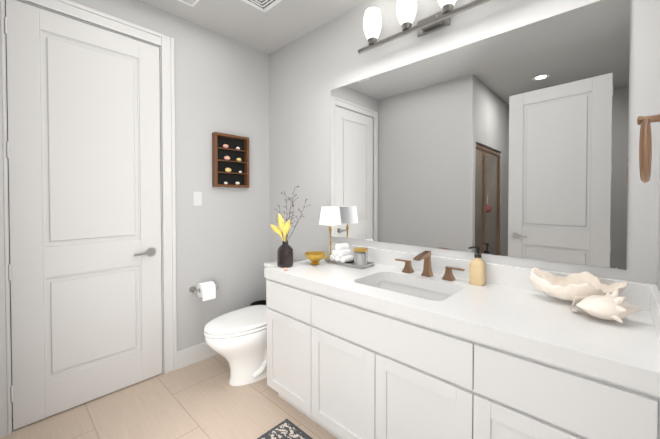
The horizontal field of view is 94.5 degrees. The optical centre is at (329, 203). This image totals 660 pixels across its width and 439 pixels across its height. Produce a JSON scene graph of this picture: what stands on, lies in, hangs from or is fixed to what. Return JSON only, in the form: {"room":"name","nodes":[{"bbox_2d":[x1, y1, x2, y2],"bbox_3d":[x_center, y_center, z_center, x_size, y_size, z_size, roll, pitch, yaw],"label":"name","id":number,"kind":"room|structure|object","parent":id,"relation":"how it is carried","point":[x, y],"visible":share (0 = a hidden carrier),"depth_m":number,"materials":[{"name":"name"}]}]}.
{"room":"bathroom","nodes":[
{"label":"bathroom","id":0,"kind":"room"},
{"bbox_2d":[5,5,12,420],"bbox_3d":[-1.639,-0.005,2.095,0.025,2.600,0.950,1,1,43],"label":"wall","id":1,"kind":"structure","parent":0,"point":[8,211],"depth_m":1.80,"materials":[{"name":"grey paint"}]},
{"bbox_2d":[0,354,337,438],"bbox_3d":[-0.904,1.345,0.846,2.935,0.060,3.840,1,1,43],"label":"floor","id":2,"kind":"structure","parent":0,"point":[203,399],"depth_m":1.89,"materials":[{"name":"tile"}]},
{"bbox_2d":[204,261,276,385],"bbox_3d":[-0.554,0.904,2.349,0.430,0.775,0.829,1,1,43],"label":"toilet","id":3,"kind":"object","parent":2,"relation":"on","point":[236,340],"visible":0.56,"depth_m":2.16,"materials":[{"name":"white ceramic"}]},
{"bbox_2d":[250,300,265,305],"bbox_3d":[-0.620,1.103,2.809,0.224,0.360,0.224,1,1,43],"label":"waste bin","id":4,"kind":"object","parent":2,"relation":"on","point":[261,302],"visible":0.06,"depth_m":2.89,"materials":[{"name":"black plastic"}]},
{"bbox_2d":[257,419,312,438],"bbox_3d":[-0.021,1.305,1.192,1.230,0.008,0.615,1,1,43],"label":"rug","id":5,"kind":"object","parent":2,"relation":"on","point":[286,429],"visible":1,"depth_m":1.72,"materials":[{"name":"grey fabric"}]},
{"bbox_2d":[264,274,659,438],"bbox_3d":[0.447,0.893,1.605,1.769,0.819,0.626,1,1,43],"label":"bathroom vanity","id":6,"kind":"object","parent":2,"relation":"on","point":[384,347],"depth_m":1.25,"materials":[{"name":"white wood"}]},
{"bbox_2d":[264,254,659,389],"bbox_3d":[0.440,0.453,1.601,1.784,0.061,0.632,1,1,43],"label":"countertop","id":7,"kind":"structure","parent":6,"relation":"on","point":[530,321],"depth_m":1.17,"materials":[{"name":"white stone"}]},
{"bbox_2d":[270,186,308,267],"bbox_3d":[-0.284,0.147,2.062,0.272,0.536,0.196,1,1,43],"label":"vase","id":8,"kind":"object","parent":7,"relation":"on","point":[285,254],"visible":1,"depth_m":2.00,"materials":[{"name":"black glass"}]},
{"bbox_2d":[305,251,325,264],"bbox_3d":[-0.102,0.377,2.100,0.148,0.075,0.148,1,1,43],"label":"bowl","id":9,"kind":"object","parent":7,"relation":"on","point":[315,257],"visible":0.98,"depth_m":2.07,"materials":[{"name":"gold metal"}]},
{"bbox_2d":[319,207,341,258],"bbox_3d":[0.003,0.217,2.297,0.171,0.387,0.171,1,1,43],"label":"table lamp","id":10,"kind":"object","parent":7,"relation":"on","point":[330,216],"visible":0.96,"depth_m":2.23,"materials":[{"name":"white fabric"}]},
{"bbox_2d":[325,243,373,268],"bbox_3d":[0.131,0.347,2.107,0.320,0.134,0.150,1,1,43],"label":"tray","id":11,"kind":"object","parent":7,"relation":"on","point":[341,253],"visible":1,"depth_m":2.08,"materials":[{"name":"white fabric"}]},
{"bbox_2d":[372,278,447,297],"bbox_3d":[0.406,0.552,1.613,0.512,0.161,0.342,1,1,43],"label":"sink","id":12,"kind":"object","parent":7,"relation":"in","point":[388,282],"depth_m":1.78,"materials":[{"name":"white ceramic"}]},
{"bbox_2d":[395,251,464,280],"bbox_3d":[0.533,0.349,1.746,0.420,0.142,0.164,1,1,43],"label":"faucet","id":13,"kind":"object","parent":7,"relation":"on","point":[427,268],"visible":1,"depth_m":1.76,"materials":[{"name":"beige metal"}]},
{"bbox_2d":[468,246,485,285],"bbox_3d":[0.775,0.323,1.604,0.073,0.199,0.073,1,1,43],"label":"soap dispenser","id":14,"kind":"object","parent":7,"relation":"on","point":[477,270],"visible":1,"depth_m":1.58,"materials":[{"name":"beige plastic"}]},
{"bbox_2d":[529,267,626,300],"bbox_3d":[1.043,0.359,1.300,0.319,0.112,0.165,1,9,39],"label":"shell","id":15,"kind":"object","parent":7,"relation":"on","point":[570,287],"visible":0.81,"depth_m":1.30,"materials":[{"name":"beige"}]},
{"bbox_2d":[570,290,642,322],"bbox_3d":[1.026,0.368,1.139,0.205,0.108,0.183,0,1,13],"label":"conch shell","id":16,"kind":"object","parent":7,"relation":"on","point":[611,307],"visible":1,"depth_m":1.09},
{"bbox_2d":[70,0,268,350],"bbox_3d":[-1.326,-0.079,2.314,0.120,2.740,2.000,1,1,43],"label":"wall","id":17,"kind":"structure","parent":0,"point":[222,233],"depth_m":2.58,"materials":[{"name":"grey paint"}]},
{"bbox_2d":[4,0,161,429],"bbox_3d":[-1.532,0.065,1.994,0.079,2.447,0.792,1,1,43],"label":"door","id":18,"kind":"structure","parent":17,"relation":"in","point":[83,157],"depth_m":1.95,"materials":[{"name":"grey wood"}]},
{"bbox_2d":[0,0,176,437],"bbox_3d":[-1.574,0.019,2.038,0.139,2.554,0.983,1,1,43],"label":"door frame","id":19,"kind":"structure","parent":17,"relation":"attached to","point":[91,15],"depth_m":2.16,"materials":[{"name":"white"}]},
{"bbox_2d":[177,342,217,368],"bbox_3d":[-0.894,1.218,2.697,0.014,0.135,0.881,1,1,43],"label":"baseboard","id":20,"kind":"structure","parent":17,"relation":"attached to","point":[194,354],"depth_m":2.46,"materials":[{"name":"grey"}]},
{"bbox_2d":[193,192,201,205],"bbox_3d":[-1.078,-0.041,2.484,0.010,0.115,0.070,1,1,43],"label":"switch plate","id":21,"kind":"object","parent":17,"relation":"attached to","point":[197,198],"visible":1,"depth_m":2.48,"materials":[{"name":"grey plastic"}]},
{"bbox_2d":[189,281,217,300],"bbox_3d":[-1.012,0.703,2.485,0.122,0.132,0.220,1,1,43],"label":"toilet paper holder","id":22,"kind":"object","parent":17,"relation":"attached to","point":[206,290],"visible":0.98,"depth_m":2.45,"materials":[{"name":"white paper"}]},
{"bbox_2d":[212,132,248,187],"bbox_3d":[-0.863,-0.372,2.675,0.054,0.455,0.325,1,1,43],"label":"display shelf","id":23,"kind":"object","parent":17,"relation":"attached to","point":[230,160],"visible":1,"depth_m":2.68,"materials":[{"name":"brown wood"}]},
{"bbox_2d":[139,0,366,53],"bbox_3d":[-0.904,-1.464,0.800,2.935,0.080,3.840,1,1,43],"label":"ceiling","id":24,"kind":"structure","parent":0,"point":[282,23],"depth_m":2.38,"materials":[{"name":"grey paint"}]},
{"bbox_2d":[178,0,198,6],"bbox_3d":[-1.071,-1.439,2.053,0.160,0.010,0.360,1,1,43],"label":"ceiling vent","id":25,"kind":"object","parent":24,"relation":"in","point":[192,3],"visible":1,"depth_m":2.18,"materials":[{"name":"white"}]},
{"bbox_2d":[242,0,281,11],"bbox_3d":[-0.485,-1.440,2.115,0.270,0.010,0.270,1,1,43],"label":"ceiling vent","id":26,"kind":"object","parent":24,"relation":"in","point":[264,5],"visible":1,"depth_m":2.19,"materials":[{"name":"white metal"}]},
{"bbox_2d":[269,0,659,284],"bbox_3d":[0.397,-0.076,2.153,2.855,2.740,0.120,1,1,43],"label":"wall","id":27,"kind":"structure","parent":0,"point":[310,71],"depth_m":2.10,"materials":[{"name":"grey paint"}]},
{"bbox_2d":[358,0,490,53],"bbox_3d":[0.569,-1.144,1.775,0.980,0.237,0.168,1,1,43],"label":"sconce","id":28,"kind":"object","parent":27,"relation":"attached to","point":[406,10],"visible":1,"depth_m":1.81,"materials":[{"name":"white glass"}]},
{"bbox_2d":[331,0,630,269],"bbox_3d":[0.625,-0.311,1.847,1.694,1.160,0.006,1,1,43],"label":"mirror","id":29,"kind":"object","parent":27,"relation":"attached to","point":[513,142],"visible":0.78,"depth_m":1.59,"materials":[{"name":"clear glass"}]},
{"bbox_2d":[329,242,655,309],"bbox_3d":[0.649,0.367,1.823,1.784,0.104,0.020,1,1,43],"label":"backsplash","id":30,"kind":"structure","parent":27,"relation":"attached to","point":[635,293],"depth_m":1.61,"materials":[{"name":"white stone"}]},
{"bbox_2d":[657,150,659,290],"bbox_3d":[0.123,-0.039,-0.139,0.120,2.740,3.600,1,1,43],"label":"wall","id":31,"kind":"structure","parent":0,"point":[658,276],"depth_m":1.19,"materials":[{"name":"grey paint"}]},
{"bbox_2d":[637,114,659,182],"bbox_3d":[0.882,-0.159,0.819,0.084,0.203,0.171,1,1,43],"label":"towel ring","id":32,"kind":"object","parent":31,"relation":"attached to","point":[645,148],"visible":1,"depth_m":0.80,"materials":[{"name":"beige metal"}]},
{"bbox_2d":[648,286,659,341],"bbox_3d":[1.077,0.380,0.990,0.020,0.104,0.612,1,1,43],"label":"backsplash","id":33,"kind":"structure","parent":31,"relation":"attached to","point":[653,291],"depth_m":1.07,"materials":[{"name":"white stone"}]}
]}

